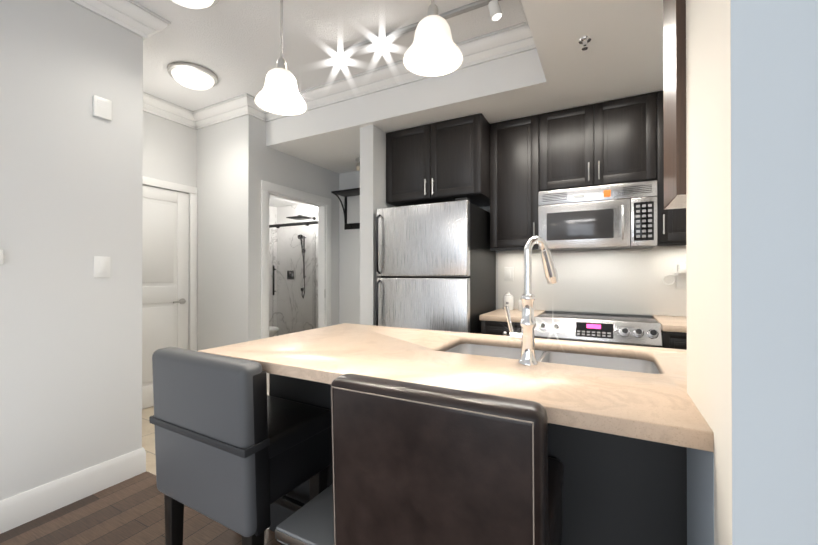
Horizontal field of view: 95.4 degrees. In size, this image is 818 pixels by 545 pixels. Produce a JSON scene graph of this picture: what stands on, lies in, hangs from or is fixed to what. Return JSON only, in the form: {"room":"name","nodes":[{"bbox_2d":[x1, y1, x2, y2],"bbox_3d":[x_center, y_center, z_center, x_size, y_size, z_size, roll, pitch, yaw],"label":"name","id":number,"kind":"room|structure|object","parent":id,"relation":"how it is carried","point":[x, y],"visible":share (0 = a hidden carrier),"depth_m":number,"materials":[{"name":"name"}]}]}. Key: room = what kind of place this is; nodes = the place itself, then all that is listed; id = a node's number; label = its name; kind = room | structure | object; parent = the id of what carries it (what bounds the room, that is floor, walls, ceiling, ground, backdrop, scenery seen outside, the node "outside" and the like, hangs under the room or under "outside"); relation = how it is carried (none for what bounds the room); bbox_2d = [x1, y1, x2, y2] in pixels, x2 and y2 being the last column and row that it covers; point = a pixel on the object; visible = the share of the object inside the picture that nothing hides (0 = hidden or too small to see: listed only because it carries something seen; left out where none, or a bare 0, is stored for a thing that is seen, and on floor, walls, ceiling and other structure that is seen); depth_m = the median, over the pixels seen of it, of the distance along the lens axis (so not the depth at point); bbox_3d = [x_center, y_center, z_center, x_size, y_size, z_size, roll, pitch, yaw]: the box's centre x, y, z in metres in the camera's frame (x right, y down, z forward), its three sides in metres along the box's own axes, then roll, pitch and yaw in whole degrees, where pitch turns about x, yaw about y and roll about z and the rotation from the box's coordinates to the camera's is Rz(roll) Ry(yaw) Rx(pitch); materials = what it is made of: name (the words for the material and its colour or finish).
{"room":"kitchen","nodes":[
{"label":"kitchen","id":0,"kind":"room"},
{"bbox_2d":[0,0,142,500],"bbox_3d":[-3.385,-0.183,0.425,1.270,2.830,4.960,0,0,28],"label":"wall","id":1,"kind":"structure","parent":0,"point":[71,186],"depth_m":1.99,"materials":[{"name":"white paint"}]},
{"bbox_2d":[0,250,2,263],"bbox_3d":[-1.948,-0.073,1.751,0.020,0.070,0.052,0,0,28],"label":"light switch","id":2,"kind":"object","parent":1,"relation":"attached to","point":[1,256],"visible":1,"depth_m":1.76,"materials":[{"name":"white plastic"}]},
{"bbox_2d":[0,447,145,533],"bbox_3d":[-2.814,1.156,0.126,0.016,0.150,4.976,0,0,28],"label":"baseboard","id":3,"kind":"structure","parent":1,"relation":"attached to","point":[17,510],"depth_m":1.97,"materials":[{"name":"white wood"}]},
{"bbox_2d":[93,95,111,120],"bbox_3d":[-1.751,-0.939,2.127,0.018,0.115,0.085,0,0,28],"label":"door chime","id":4,"kind":"object","parent":1,"relation":"attached to","point":[102,107],"visible":1,"depth_m":2.12,"materials":[{"name":"white plastic"}]},
{"bbox_2d":[94,256,110,276],"bbox_3d":[-1.753,-0.032,2.127,0.010,0.120,0.080,0,0,28],"label":"switch plate","id":5,"kind":"object","parent":1,"relation":"attached to","point":[101,266],"visible":1,"depth_m":2.12,"materials":[{"name":"white plastic"}]},
{"bbox_2d":[70,0,170,40],"bbox_3d":[-2.752,-1.535,0.154,0.108,0.128,5.068,0,0,28],"label":"crown molding","id":6,"kind":"structure","parent":1,"relation":"attached to","point":[138,19],"depth_m":2.20,"materials":[{"name":"white wood"}]},
{"bbox_2d":[0,471,280,544],"bbox_3d":[-1.893,1.259,-0.363,8.300,0.060,4.980,0,0,28],"label":"floor","id":7,"kind":"structure","parent":0,"point":[130,511],"depth_m":1.83,"materials":[{"name":"brown wood"}]},
{"bbox_2d":[149,347,331,544],"bbox_3d":[-0.677,0.770,1.534,0.590,0.932,0.461,0,0,28],"label":"stool","id":8,"kind":"object","parent":7,"relation":"on","point":[238,450],"visible":0.96,"depth_m":1.33,"materials":[{"name":"grey leather"}]},
{"bbox_2d":[275,484,333,544],"bbox_3d":[-0.251,1.043,1.333,0.267,0.385,0.343,0,0,28],"label":"stool","id":9,"kind":"object","parent":7,"relation":"on","point":[310,522],"visible":0.35,"depth_m":1.25,"materials":[{"name":"black leather"},{"name":"nickel"}]},
{"bbox_2d":[330,373,562,544],"bbox_3d":[0.127,0.763,1.099,0.578,0.942,0.454,0,0,28],"label":"stool","id":10,"kind":"object","parent":7,"relation":"on","point":[416,464],"visible":0.98,"depth_m":0.90,"materials":[{"name":"brown leather"}]},
{"bbox_2d":[142,406,155,474],"bbox_3d":[0.175,1.273,3.520,8.300,0.060,3.820,0,0,28],"label":"floor","id":11,"kind":"structure","parent":0,"point":[148,436],"depth_m":2.77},
{"bbox_2d":[269,326,278,336],"bbox_3d":[-2.262,0.858,5.545,0.771,0.785,0.420,0,0,28],"label":"toilet","id":12,"kind":"object","parent":11,"relation":"on","point":[273,331],"visible":0.19,"depth_m":5.39,"materials":[{"name":"white ceramic"}]},
{"bbox_2d":[269,221,317,335],"bbox_3d":[-1.796,0.251,5.639,2.398,2.000,0.100,0,0,28],"label":"glass shower enclosure","id":13,"kind":"object","parent":11,"relation":"on","point":[295,279],"visible":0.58,"depth_m":5.59,"materials":[{"name":"clear glass"}]},
{"bbox_2d":[376,197,495,333],"bbox_3d":[0.248,0.350,3.175,0.780,1.783,0.826,0,0,28],"label":"fridge","id":14,"kind":"object","parent":11,"relation":"on","point":[435,266],"visible":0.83,"depth_m":2.85,"materials":[{"name":"silver metal"}]},
{"bbox_2d":[198,323,713,544],"bbox_3d":[0.300,0.776,1.428,2.109,0.920,0.960,0,0,28],"label":"kitchen island","id":15,"kind":"object","parent":11,"relation":"on","point":[628,425],"depth_m":1.15,"materials":[{"name":"grey"}]},
{"bbox_2d":[504,236,558,365],"bbox_3d":[0.436,0.093,1.327,0.167,0.442,0.163,0,0,28],"label":"faucet","id":16,"kind":"object","parent":15,"relation":"on","point":[525,336],"visible":1,"depth_m":1.28,"materials":[{"name":"silver metal"}]},
{"bbox_2d":[445,344,659,373],"bbox_3d":[0.524,0.461,1.513,0.865,0.210,0.480,0,0,28],"label":"sink","id":17,"kind":"object","parent":15,"relation":"in","point":[615,361],"depth_m":1.64,"materials":[{"name":"silver metal"}]},
{"bbox_2d":[481,312,543,335],"bbox_3d":[0.852,0.802,2.997,0.388,0.879,0.589,0,0,28],"label":"base cabinet","id":18,"kind":"object","parent":11,"relation":"on","point":[492,327],"depth_m":2.77,"materials":[{"name":"wood"}]},
{"bbox_2d":[479,308,544,323],"bbox_3d":[0.846,0.341,2.988,0.388,0.040,0.614,0,0,28],"label":"countertop","id":19,"kind":"structure","parent":18,"relation":"on","point":[499,314],"depth_m":2.79,"materials":[{"name":"beige stone"}]},
{"bbox_2d":[503,292,513,309],"bbox_3d":[0.856,0.245,3.206,0.090,0.152,0.090,0,0,28],"label":"canister","id":20,"kind":"object","parent":19,"relation":"on","point":[508,298],"visible":0.88,"depth_m":3.17,"materials":[{"name":"white ceramic"}]},
{"bbox_2d":[518,298,521,310],"bbox_3d":[0.966,0.257,3.114,0.096,0.127,0.096,0,0,28],"label":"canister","id":21,"kind":"object","parent":19,"relation":"on","point":[520,305],"visible":0.21,"depth_m":3.10,"materials":[{"name":"white ceramic"}]},
{"bbox_2d":[534,311,661,347],"bbox_3d":[1.340,0.778,2.691,0.756,0.923,0.672,0,0,28],"label":"range","id":22,"kind":"object","parent":11,"relation":"on","point":[635,330],"visible":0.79,"depth_m":2.47,"materials":[{"name":"silver metal"}]},
{"bbox_2d":[662,328,686,349],"bbox_3d":[1.847,0.800,2.467,0.342,0.879,0.589,0,0,28],"label":"base cabinet","id":23,"kind":"object","parent":11,"relation":"on","point":[673,340],"depth_m":2.26,"materials":[{"name":"wood"}]},
{"bbox_2d":[652,316,686,331],"bbox_3d":[1.841,0.339,2.458,0.342,0.040,0.614,0,0,28],"label":"countertop","id":24,"kind":"structure","parent":23,"relation":"on","point":[668,323],"depth_m":2.33,"materials":[{"name":"beige stone"}]},
{"bbox_2d":[143,111,196,349],"bbox_3d":[-2.475,-0.172,3.357,0.120,2.830,1.070,0,0,28],"label":"wall","id":25,"kind":"structure","parent":0,"point":[169,151],"depth_m":3.58,"materials":[{"name":"white paint"}]},
{"bbox_2d":[142,185,188,408],"bbox_3d":[-2.402,0.223,3.368,0.107,2.030,0.830,0,0,28],"label":"entry door","id":26,"kind":"structure","parent":25,"relation":"in","point":[165,255],"depth_m":3.52,"materials":[{"name":"white wood"}]},
{"bbox_2d":[143,176,196,350],"bbox_3d":[-2.393,0.188,3.362,0.018,2.110,0.978,0,0,28],"label":"door frame","id":27,"kind":"structure","parent":25,"relation":"attached to","point":[191,190],"depth_m":3.75,"materials":[{"name":"white wood"}]},
{"bbox_2d":[143,92,201,129],"bbox_3d":[-2.349,-1.523,3.357,0.108,0.128,0.960,0,0,28],"label":"crown molding","id":28,"kind":"structure","parent":25,"relation":"attached to","point":[153,105],"depth_m":3.49,"materials":[{"name":"white wood"}]},
{"bbox_2d":[197,115,258,350],"bbox_3d":[-2.637,-0.170,4.117,2.680,2.830,0.120,0,0,28],"label":"wall","id":29,"kind":"structure","parent":0,"point":[227,232],"depth_m":3.57,"materials":[{"name":"white paint"}]},
{"bbox_2d":[190,93,257,127],"bbox_3d":[-1.751,-1.523,3.521,0.768,0.128,0.108,0,0,28],"label":"crown molding","id":30,"kind":"structure","parent":29,"relation":"attached to","point":[244,104],"depth_m":3.50,"materials":[{"name":"white wood"}]},
{"bbox_2d":[254,25,525,121],"bbox_3d":[-0.328,-1.525,2.989,2.460,0.128,0.110,0,0,28],"label":"crown molding","id":31,"kind":"structure","parent":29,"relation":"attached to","point":[505,42],"depth_m":2.88,"materials":[{"name":"white wood"}]},
{"bbox_2d":[269,206,276,326],"bbox_3d":[-2.927,0.016,5.772,0.610,2.470,2.530,0,0,28],"label":"wall","id":32,"kind":"structure","parent":0,"point":[272,215],"depth_m":6.83,"materials":[{"name":"white paint"}]},
{"bbox_2d":[269,196,303,206],"bbox_3d":[-2.032,-1.400,5.369,2.575,0.359,2.650,0,0,28],"label":"ceiling","id":33,"kind":"structure","parent":0,"point":[276,202],"depth_m":6.47,"materials":[{"name":"white paint"}]},
{"bbox_2d":[277,204,317,228],"bbox_3d":[-1.393,0.019,6.451,2.680,2.470,0.130,0,0,28],"label":"wall","id":34,"kind":"structure","parent":0,"point":[283,213],"depth_m":6.72,"materials":[{"name":"white paint"}]},
{"bbox_2d":[286,215,315,219],"bbox_3d":[-1.996,-0.258,6.405,0.780,1.436,0.522,0,0,28],"label":"shower head","id":35,"kind":"object","parent":34,"relation":"attached to","point":[300,217],"visible":0.17,"depth_m":6.18,"materials":[{"name":"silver metal"}]},
{"bbox_2d":[259,119,338,338],"bbox_3d":[-0.875,-0.168,4.680,0.100,2.830,2.530,0,0,28],"label":"wall","id":36,"kind":"structure","parent":0,"point":[282,168],"depth_m":4.09,"materials":[{"name":"white paint"}]},
{"bbox_2d":[261,180,330,394],"bbox_3d":[-1.215,0.182,4.021,0.118,2.125,1.010,0,0,28],"label":"door frame","id":37,"kind":"structure","parent":36,"relation":"attached to","point":[268,187],"depth_m":4.05,"materials":[{"name":"white wood"}]},
{"bbox_2d":[133,0,525,110],"bbox_3d":[-0.995,-1.645,1.333,8.300,0.100,8.800,0,0,28],"label":"ceiling","id":38,"kind":"structure","parent":0,"point":[233,46],"depth_m":2.52,"materials":[{"name":"white paint"}]},
{"bbox_2d":[167,62,217,89],"bbox_3d":[-1.727,-1.539,2.980,0.356,0.098,0.356,0,0,28],"label":"ceiling light","id":39,"kind":"object","parent":38,"relation":"attached to","point":[192,76],"depth_m":2.90,"materials":[{"name":"white glass"}]},
{"bbox_2d":[171,0,218,8],"bbox_3d":[-1.223,-1.542,2.032,0.356,0.098,0.356,0,0,28],"label":"ceiling light","id":40,"kind":"object","parent":38,"relation":"attached to","point":[196,4],"depth_m":2.09,"materials":[{"name":"white glass"}]},
{"bbox_2d":[254,0,306,114],"bbox_3d":[-0.521,-1.139,1.520,0.204,0.909,0.204,0,0,28],"label":"pendant light","id":41,"kind":"object","parent":38,"relation":"hanging from","point":[278,93],"visible":1,"depth_m":1.51,"materials":[{"name":"white glass"}]},
{"bbox_2d":[330,22,418,64],"label":"track spotlights","id":42,"kind":"object","parent":38,"relation":"attached to","point":[382,45],"depth_m":2.52,"materials":[{"name":"grey metal"}]},
{"bbox_2d":[403,0,462,76],"bbox_3d":[0.081,-1.157,1.268,0.204,0.874,0.204,0,0,28],"label":"pendant light","id":43,"kind":"object","parent":38,"relation":"hanging from","point":[433,50],"visible":1,"depth_m":1.28,"materials":[{"name":"white glass"}]},
{"bbox_2d":[439,0,502,20],"label":"track spotlights","id":44,"kind":"object","parent":38,"relation":"attached to","point":[496,14],"depth_m":2.18,"materials":[{"name":"grey metal"}]},
{"bbox_2d":[514,0,535,50],"bbox_3d":[-0.623,-1.537,-0.321,0.108,0.128,6.230,0,0,28],"label":"crown molding","id":45,"kind":"structure","parent":38,"relation":"attached to","point":[524,30],"depth_m":2.40,"materials":[{"name":"white wood"}]},
{"bbox_2d":[339,171,359,323],"bbox_3d":[-0.359,0.011,4.399,1.075,2.470,0.120,0,0,28],"label":"wall","id":46,"kind":"structure","parent":0,"point":[349,276],"depth_m":4.52,"materials":[{"name":"white paint"}]},
{"bbox_2d":[331,188,359,229],"bbox_3d":[-0.438,-0.734,4.227,0.920,0.420,0.260,0,0,28],"label":"shelf","id":47,"kind":"object","parent":46,"relation":"attached to","point":[346,193],"visible":0.31,"depth_m":4.46,"materials":[{"name":"black metal"}]},
{"bbox_2d":[360,125,395,325],"bbox_3d":[-0.175,0.008,3.457,0.135,2.470,0.770,0,0,28],"label":"wall","id":48,"kind":"structure","parent":0,"point":[372,169],"depth_m":3.12,"materials":[{"name":"white paint"}]},
{"bbox_2d":[266,0,662,173],"bbox_3d":[0.209,-1.417,0.691,5.570,0.359,8.800,0,0,28],"label":"ceiling","id":49,"kind":"structure","parent":0,"point":[515,86],"depth_m":2.55,"materials":[{"name":"white paint"}]},
{"bbox_2d":[355,158,359,170],"bbox_3d":[-0.541,-1.159,4.016,0.098,0.130,0.114,0,0,28],"label":"ceiling spotlight","id":50,"kind":"object","parent":49,"relation":"attached to","point":[358,165],"visible":0.62,"depth_m":3.99,"materials":[{"name":"silver metal"}]},
{"bbox_2d":[578,36,591,50],"bbox_3d":[0.931,-1.208,1.971,0.064,0.047,0.064,0,0,28],"label":"sprinkler","id":51,"kind":"object","parent":49,"relation":"attached to","point":[585,40],"visible":1,"depth_m":1.96,"materials":[{"name":"silver metal"}]},
{"bbox_2d":[480,206,686,316],"bbox_3d":[1.127,0.007,3.263,2.615,2.470,0.128,0,0,28],"label":"wall","id":52,"kind":"structure","parent":0,"point":[627,281],"depth_m":2.96,"materials":[{"name":"white paint"}]},
{"bbox_2d":[386,113,489,206],"bbox_3d":[0.309,-0.917,3.309,0.857,0.618,0.579,0,0,28],"label":"upper cabinet","id":53,"kind":"object","parent":52,"relation":"attached to","point":[449,160],"depth_m":3.03,"materials":[{"name":"black wood"}]},
{"bbox_2d":[504,267,513,280],"bbox_3d":[0.889,0.013,3.311,0.080,0.120,0.010,0,0,28],"label":"light switch","id":54,"kind":"object","parent":52,"relation":"attached to","point":[508,273],"visible":1,"depth_m":3.31,"materials":[{"name":"white plastic"}]},
{"bbox_2d":[486,112,549,250],"bbox_3d":[0.941,-0.712,3.102,0.450,1.028,0.349,0,0,28],"label":"upper cabinet","id":55,"kind":"object","parent":52,"relation":"attached to","point":[507,171],"depth_m":2.95,"materials":[{"name":"black wood"}]},
{"bbox_2d":[550,92,657,190],"bbox_3d":[1.420,-0.928,2.847,0.759,0.598,0.349,0,0,28],"label":"upper cabinet","id":56,"kind":"object","parent":52,"relation":"attached to","point":[612,142],"depth_m":2.66,"materials":[{"name":"black wood"}]},
{"bbox_2d":[538,180,656,250],"bbox_3d":[1.394,-0.396,2.796,0.756,0.433,0.444,0,0,28],"label":"microwave","id":57,"kind":"object","parent":56,"relation":"attached to","point":[616,217],"visible":1,"depth_m":2.63,"materials":[{"name":"silver metal"}]},
{"bbox_2d":[654,91,685,245],"bbox_3d":[1.880,-0.714,2.602,0.402,1.028,0.349,0,0,28],"label":"upper cabinet","id":58,"kind":"object","parent":52,"relation":"attached to","point":[671,223],"depth_m":2.50,"materials":[{"name":"black wood"}]},
{"bbox_2d":[663,264,686,288],"bbox_3d":[1.952,0.029,2.704,0.174,0.182,0.082,0,0,28],"label":"electrical outlet","id":59,"kind":"object","parent":52,"relation":"attached to","point":[681,278],"visible":0.73,"depth_m":2.71,"materials":[{"name":"white plastic"}]},
{"bbox_2d":[686,0,817,544],"bbox_3d":[1.721,-0.004,0.221,2.465,2.470,0.398,0,0,28],"label":"wall","id":60,"kind":"structure","parent":0,"point":[752,205],"depth_m":0.61,"materials":[{"name":"white paint"}]},
{"bbox_2d":[663,0,685,208],"bbox_3d":[0.988,-0.720,0.996,0.484,1.028,0.272,0,0,28],"label":"wall cabinet","id":61,"kind":"object","parent":60,"relation":"attached to","point":[674,66],"visible":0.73,"depth_m":1.02,"materials":[{"name":"brown wood"}]}
]}

